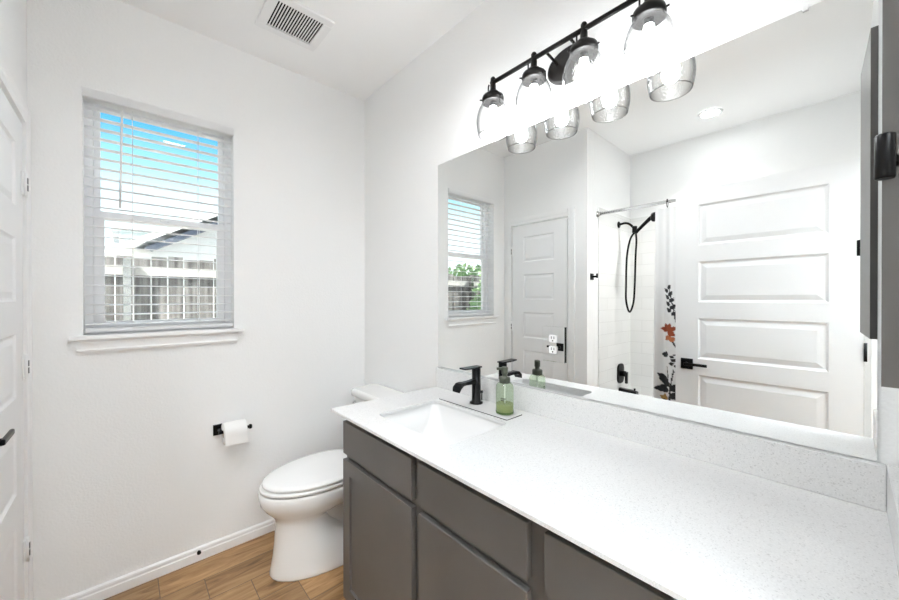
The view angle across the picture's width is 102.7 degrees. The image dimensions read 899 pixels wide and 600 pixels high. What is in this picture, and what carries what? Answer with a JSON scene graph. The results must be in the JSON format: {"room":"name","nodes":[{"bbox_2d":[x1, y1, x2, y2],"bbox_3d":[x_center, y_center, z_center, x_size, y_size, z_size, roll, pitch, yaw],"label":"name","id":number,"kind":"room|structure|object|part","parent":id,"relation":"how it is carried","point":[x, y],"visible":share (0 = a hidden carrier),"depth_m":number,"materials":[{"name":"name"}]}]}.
{"room":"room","nodes":[
{"label":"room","id":0,"kind":"room"},
{"bbox_2d":[0,0,26,585],"bbox_3d":[-1.526,-0.014,1.166,0.110,2.743,0.954,0,0,-42],"label":"wall","id":1,"kind":"structure","parent":0,"point":[13,13],"depth_m":1.35,"materials":[{"name":"white paint"}]},
{"bbox_2d":[0,88,30,599],"bbox_3d":[-1.487,0.330,1.208,0.073,2.033,0.605,0,0,-42],"label":"door","id":2,"kind":"structure","parent":1,"relation":"in","point":[14,367],"depth_m":1.27,"materials":[{"name":"white paint"}]},
{"bbox_3d":[-1.333,0.412,1.064,0.038,0.066,0.145,0,0,-42],"label":"handle","id":3,"kind":"part","parent":2,"relation":"part of","materials":[{"name":"black metal"}]},
{"bbox_2d":[0,54,32,599],"bbox_3d":[-1.470,0.296,1.198,0.014,2.122,0.719,0,0,-42],"label":"trim","id":4,"kind":"structure","parent":1,"relation":"attached to","point":[7,82],"depth_m":1.43,"materials":[{"name":"white paint"}]},
{"bbox_2d":[27,0,364,599],"bbox_3d":[-1.177,-0.018,2.084,1.950,2.743,0.140,0,0,-42],"label":"wall","id":5,"kind":"structure","parent":0,"point":[131,473],"depth_m":1.83,"materials":[{"name":"white paint"}]},
{"bbox_2d":[68,101,243,352],"bbox_3d":[-1.438,-0.356,1.819,0.670,1.174,0.178,0,0,-42],"label":"window","id":6,"kind":"structure","parent":5,"relation":"in","point":[120,340],"depth_m":1.72,"materials":[{"name":"white plastic"}]},
{"bbox_3d":[-1.415,0.165,1.796,0.670,0.019,0.111,0,0,-42],"label":"sill","id":7,"kind":"part","parent":6,"relation":"part of","materials":[{"name":"white paint"}]},
{"bbox_2d":[81,86,233,332],"bbox_3d":[-1.419,-0.399,1.799,0.587,1.090,0.079,0,0,-42],"label":"window blind","id":8,"kind":"object","parent":6,"relation":"attached to","point":[91,95],"visible":1,"depth_m":1.77,"materials":[{"name":"white plastic"}]},
{"bbox_3d":[-1.520,-0.376,1.723,0.002,1.038,0.055,0,0,-42],"label":"ladder cord","id":9,"kind":"part","parent":8,"relation":"part of","materials":[{"name":"white fabric"}]},
{"bbox_3d":[-1.426,0.136,1.810,0.575,0.020,0.050,0,0,-42],"label":"rail","id":10,"kind":"part","parent":8,"relation":"part of","materials":[{"name":"white plastic"}]},
{"bbox_3d":[-1.327,-0.377,1.898,0.002,1.038,0.055,0,0,-42],"label":"ladder cord","id":11,"kind":"part","parent":8,"relation":"part of","materials":[{"name":"white fabric"}]},
{"bbox_3d":[-1.486,-0.652,1.872,0.521,0.536,0.026,0,0,-42],"label":"sash","id":12,"kind":"part","parent":6,"relation":"part of","materials":[{"name":"white plastic"}]},
{"bbox_3d":[-1.465,-0.141,1.851,0.521,0.553,0.026,0,0,-42],"label":"sash","id":13,"kind":"part","parent":6,"relation":"part of","materials":[{"name":"white plastic"}]},
{"bbox_2d":[60,518,274,599],"bbox_3d":[-1.161,1.320,1.999,1.541,0.068,0.013,0,0,-42],"label":"baseboard","id":14,"kind":"structure","parent":5,"relation":"attached to","point":[110,588],"depth_m":1.79,"materials":[{"name":"white paint"}]},
{"bbox_2d":[213,424,251,435],"bbox_3d":[-1.171,0.695,1.944,0.171,0.056,0.078,0,0,-42],"label":"paper holder","id":15,"kind":"object","parent":5,"relation":"attached to","point":[217,430],"visible":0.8,"depth_m":1.92,"materials":[{"name":"black metal"}]},
{"bbox_3d":[-1.239,0.695,1.929,0.052,0.056,0.010,0,0,-42],"label":"plate","id":16,"kind":"part","parent":15,"relation":"part of","materials":[{"name":"black metal"}]},
{"bbox_2d":[221,419,247,446],"bbox_3d":[-1.152,0.705,1.925,0.104,0.114,0.114,0,0,-42],"label":"toilet paper roll","id":17,"kind":"object","parent":15,"relation":"on","point":[235,432],"visible":0.94,"depth_m":1.89,"materials":[{"name":"white paper"}]},
{"bbox_2d":[104,530,345,599],"bbox_3d":[-0.230,1.359,0.335,3.100,0.001,4.400,0,0,-42],"label":"floor","id":18,"kind":"structure","parent":0,"point":[239,572],"depth_m":1.72,"materials":[{"name":"brown wood"}]},
{"bbox_2d":[258,384,403,581],"bbox_3d":[-0.630,0.953,1.975,0.761,0.800,0.430,0,0,-42],"label":"toilet","id":19,"kind":"object","parent":18,"relation":"on","point":[303,495],"visible":0.52,"depth_m":1.76,"materials":[{"name":"white ceramic"}]},
{"bbox_3d":[-0.712,0.921,1.901,0.533,0.016,0.392,0,0,-42],"label":"seat","id":20,"kind":"part","parent":19,"relation":"part of","materials":[{"name":"white plastic"}]},
{"bbox_3d":[-0.710,0.897,1.904,0.516,0.022,0.386,0,0,-42],"label":"lid","id":21,"kind":"part","parent":19,"relation":"part of","materials":[{"name":"white plastic"}]},
{"bbox_3d":[-0.415,0.771,2.170,0.168,0.341,0.406,0,0,-42],"label":"tank","id":22,"kind":"part","parent":19,"relation":"part of","materials":[{"name":"white ceramic"}]},
{"bbox_3d":[-0.418,0.576,2.167,0.187,0.046,0.430,0,0,-42],"label":"tank lid","id":23,"kind":"part","parent":19,"relation":"part of","materials":[{"name":"white ceramic"}]},
{"bbox_2d":[343,420,676,599],"bbox_3d":[0.265,0.915,1.135,0.575,0.880,1.476,0,0,-42],"label":"vanity cabinet","id":24,"kind":"object","parent":18,"relation":"on","point":[412,530],"visible":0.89,"depth_m":1.03,"materials":[{"name":"grey paint"}]},
{"bbox_3d":[-0.273,0.565,1.314,0.020,0.133,0.476,0,0,-42],"label":"drawer","id":25,"kind":"part","parent":24,"relation":"part of","materials":[{"name":"grey paint"}]},
{"bbox_3d":[-0.272,0.941,1.315,0.020,0.570,0.476,0,0,-42],"label":"door","id":26,"kind":"part","parent":24,"relation":"part of","materials":[{"name":"grey paint"}]},
{"bbox_3d":[0.046,0.796,0.962,0.020,0.280,0.402,0,0,-42],"label":"drawer","id":27,"kind":"part","parent":24,"relation":"part of","materials":[{"name":"grey paint"}]},
{"bbox_3d":[0.046,0.566,0.961,0.020,0.133,0.402,0,0,-42],"label":"drawer","id":28,"kind":"part","parent":24,"relation":"part of","materials":[{"name":"grey paint"}]},
{"bbox_3d":[0.370,0.567,0.603,0.020,0.133,0.476,0,0,-42],"label":"drawer","id":29,"kind":"part","parent":24,"relation":"part of","materials":[{"name":"grey paint"}]},
{"bbox_2d":[331,367,898,599],"bbox_3d":[0.237,0.415,1.148,0.601,0.109,1.540,0,0,-42],"label":"countertop","id":30,"kind":"structure","parent":24,"relation":"on","point":[689,510],"depth_m":0.84,"materials":[{"name":"white stone"}]},
{"bbox_2d":[382,403,503,444],"bbox_3d":[-0.035,0.547,1.392,0.348,0.154,0.474,0,0,-42],"label":"sink","id":31,"kind":"object","parent":30,"relation":"in","point":[444,424],"visible":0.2,"depth_m":1.54,"materials":[{"name":"white ceramic"}]},
{"bbox_2d":[439,395,521,419],"bbox_3d":[0.121,0.456,1.546,0.098,0.003,0.399,0,0,-42],"label":"tray","id":32,"kind":"object","parent":30,"relation":"on","point":[484,408],"visible":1,"depth_m":1.53,"materials":[{"name":"white ceramic"}]},
{"bbox_2d":[453,365,482,404],"bbox_3d":[0.085,0.372,1.556,0.155,0.164,0.058,0,0,-42],"label":"faucet","id":33,"kind":"object","parent":32,"relation":"on","point":[475,381],"visible":1,"depth_m":1.57,"materials":[{"name":"black metal"}]},
{"bbox_3d":[0.069,0.366,1.541,0.112,0.041,0.044,0,0,-42],"label":"spout","id":34,"kind":"part","parent":33,"relation":"part of","materials":[{"name":"black metal"}]},
{"bbox_3d":[0.093,0.294,1.563,0.106,0.008,0.038,0,0,-42],"label":"handle","id":35,"kind":"part","parent":33,"relation":"part of","materials":[{"name":"black metal"}]},
{"bbox_2d":[496,366,513,415],"bbox_3d":[0.221,0.361,1.439,0.072,0.186,0.072,0,0,-42],"label":"soap bottle","id":36,"kind":"object","parent":32,"relation":"on","point":[503,407],"visible":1,"depth_m":1.42,"materials":[{"name":"green glass"}]},
{"bbox_2d":[119,0,484,100],"bbox_3d":[-0.199,-1.434,0.288,3.100,0.100,4.300,0,0,-42],"label":"ceiling","id":37,"kind":"structure","parent":0,"point":[369,42],"depth_m":1.85,"materials":[{"name":"white paint"}]},
{"bbox_2d":[255,0,334,51],"bbox_3d":[-0.772,-1.382,1.794,0.296,0.014,0.276,0,0,-42],"label":"ceiling vent","id":38,"kind":"object","parent":37,"relation":"in","point":[293,21],"visible":1,"depth_m":1.79,"materials":[{"name":"white plastic"}]},
{"bbox_2d":[364,0,898,466],"bbox_3d":[0.197,-0.018,1.729,0.120,2.743,2.700,0,0,-42],"label":"wall","id":39,"kind":"structure","parent":0,"point":[424,117],"depth_m":1.81,"materials":[{"name":"white paint"}]},
{"bbox_2d":[476,0,676,141],"bbox_3d":[0.395,-0.816,1.288,0.172,0.260,0.740,0,0,-42],"label":"vanity light","id":40,"kind":"object","parent":39,"relation":"attached to","point":[573,63],"visible":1,"depth_m":1.20,"materials":[{"name":"black metal"}]},
{"bbox_3d":[0.182,-0.762,1.500,0.139,0.151,0.139,0,0,-42],"label":"lamp shade","id":41,"kind":"part","parent":40,"relation":"part of","materials":[{"name":"clear glass"}]},
{"bbox_3d":[0.182,-0.762,1.500,0.054,0.088,0.054,0,0,-42],"label":"bulb","id":42,"kind":"part","parent":40,"relation":"part of","materials":[{"name":"white glass"}]},
{"bbox_2d":[530,79,537,85],"bbox_3d":[0.317,-0.814,1.349,0.027,0.018,0.027,0,0,-42],"label":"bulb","id":43,"kind":"object","parent":40,"relation":"attached to","point":[533,82],"depth_m":1.34,"materials":[{"name":"white glass"}]},
{"bbox_3d":[0.317,-0.762,1.350,0.139,0.151,0.139,0,0,-42],"label":"lamp shade","id":44,"kind":"part","parent":40,"relation":"part of","materials":[{"name":"clear glass"}]},
{"bbox_3d":[0.317,-0.761,1.350,0.054,0.088,0.054,0,0,-42],"label":"bulb","id":45,"kind":"part","parent":40,"relation":"part of","materials":[{"name":"white glass"}]},
{"bbox_3d":[0.382,-0.901,1.341,0.078,0.022,0.010,0,0,-42],"label":"arm","id":46,"kind":"part","parent":40,"relation":"part of","materials":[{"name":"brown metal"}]},
{"bbox_3d":[0.450,-0.880,1.337,0.024,0.132,0.196,0,0,-42],"label":"plate","id":47,"kind":"part","parent":40,"relation":"part of","materials":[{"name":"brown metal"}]},
{"bbox_2d":[580,52,587,58],"bbox_3d":[0.450,-0.814,1.203,0.027,0.018,0.027,0,0,-42],"label":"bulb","id":48,"kind":"object","parent":40,"relation":"attached to","point":[583,55],"depth_m":1.19,"materials":[{"name":"white glass"}]},
{"bbox_3d":[0.450,-0.761,1.203,0.054,0.088,0.054,0,0,-42],"label":"bulb","id":49,"kind":"part","parent":40,"relation":"part of","materials":[{"name":"white glass"}]},
{"bbox_3d":[0.450,-0.761,1.203,0.139,0.151,0.139,0,0,-42],"label":"lamp shade","id":50,"kind":"part","parent":40,"relation":"part of","materials":[{"name":"clear glass"}]},
{"bbox_2d":[644,16,653,25],"bbox_3d":[0.585,-0.813,1.054,0.027,0.018,0.027,0,0,-42],"label":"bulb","id":51,"kind":"object","parent":40,"relation":"attached to","point":[648,20],"depth_m":1.04,"materials":[{"name":"white glass"}]},
{"bbox_3d":[0.585,-0.760,1.054,0.054,0.088,0.054,0,0,-42],"label":"bulb","id":52,"kind":"part","parent":40,"relation":"part of","materials":[{"name":"white glass"}]},
{"bbox_3d":[0.585,-0.761,1.054,0.139,0.151,0.139,0,0,-42],"label":"lamp shade","id":53,"kind":"part","parent":40,"relation":"part of","materials":[{"name":"clear glass"}]},
{"bbox_2d":[438,0,878,461],"bbox_3d":[0.446,-0.182,1.357,0.009,1.080,1.508,0,0,-42],"label":"wall mirror","id":54,"kind":"object","parent":39,"relation":"attached to","point":[700,232],"visible":1,"depth_m":1.05,"materials":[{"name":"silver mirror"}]},
{"bbox_2d":[543,326,564,362],"bbox_3d":[0.404,0.172,1.396,0.011,0.136,0.097,0,0,-42],"label":"power outlet","id":55,"kind":"object","parent":54,"relation":"attached to","point":[553,337],"visible":1,"depth_m":1.39,"materials":[{"name":"white plastic"}]},
{"bbox_2d":[549,346,556,353],"bbox_3d":[0.401,0.193,1.394,0.004,0.029,0.035,0,0,-42],"label":"receptacle","id":56,"kind":"object","parent":55,"relation":"attached to","point":[552,349],"depth_m":1.39,"materials":[{"name":"white plastic"}]},
{"bbox_2d":[549,335,556,342],"bbox_3d":[0.401,0.150,1.394,0.004,0.029,0.035,0,0,-42],"label":"receptacle","id":57,"kind":"object","parent":55,"relation":"attached to","point":[552,338],"depth_m":1.39,"materials":[{"name":"white plastic"}]},
{"bbox_2d":[436,367,886,511],"bbox_3d":[0.444,0.409,1.349,0.024,0.099,1.520,0,0,-42],"label":"backsplash","id":58,"kind":"structure","parent":39,"relation":"attached to","point":[859,481],"depth_m":1.01,"materials":[{"name":"white stone"}]},
{"bbox_3d":[0.122,-0.011,-0.071,2.406,2.743,0.110,0,0,-42],"label":"wall","id":59,"kind":"structure","parent":0,"visible":0},
{"bbox_2d":[874,0,898,388],"bbox_3d":[0.643,-0.312,0.513,0.326,0.840,0.058,0,0,-42],"label":"upper cabinet","id":60,"kind":"object","parent":59,"relation":"attached to","point":[886,144],"visible":1,"depth_m":0.44,"materials":[{"name":"grey paint"}]},
{"bbox_3d":[0.527,-0.170,0.431,0.042,0.052,0.017,0,0,-26],"label":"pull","id":61,"kind":"part","parent":60,"relation":"part of","materials":[{"name":"black metal"}]},
{"label":"outside","id":62,"kind":"structure","parent":0,"visible":0},
{"label":"ground","id":63,"kind":"structure","parent":62,"visible":0},
{"bbox_2d":[111,223,163,243],"bbox_3d":[-7.189,-0.342,12.980,7.250,3.320,3.500,0,0,-42],"label":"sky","id":64,"kind":"structure","parent":63,"relation":"on","point":[117,233],"depth_m":9.67,"materials":[{"name":"white"}]},
{"bbox_2d":[105,255,215,320],"bbox_3d":[-3.941,0.443,2.917,10.064,1.819,0.123,0,0,-42],"label":"wooden fence","id":65,"kind":"object","parent":63,"relation":"on","point":[148,272],"visible":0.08,"depth_m":3.76,"materials":[{"name":"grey wood"}]},
{"bbox_3d":[-3.188,0.470,3.558,0.060,1.760,0.062,0,0,-42],"label":"post","id":66,"kind":"part","parent":65,"relation":"part of","materials":[{"name":"grey wood"}]},
{"bbox_2d":[105,210,217,319],"bbox_3d":[-4.618,-1.230,9.201,6.500,5.120,4.550,0,0,-42],"label":"house","id":67,"kind":"structure","parent":63,"relation":"on","point":[137,244],"depth_m":6.32,"materials":[{"name":"white"}]}
]}

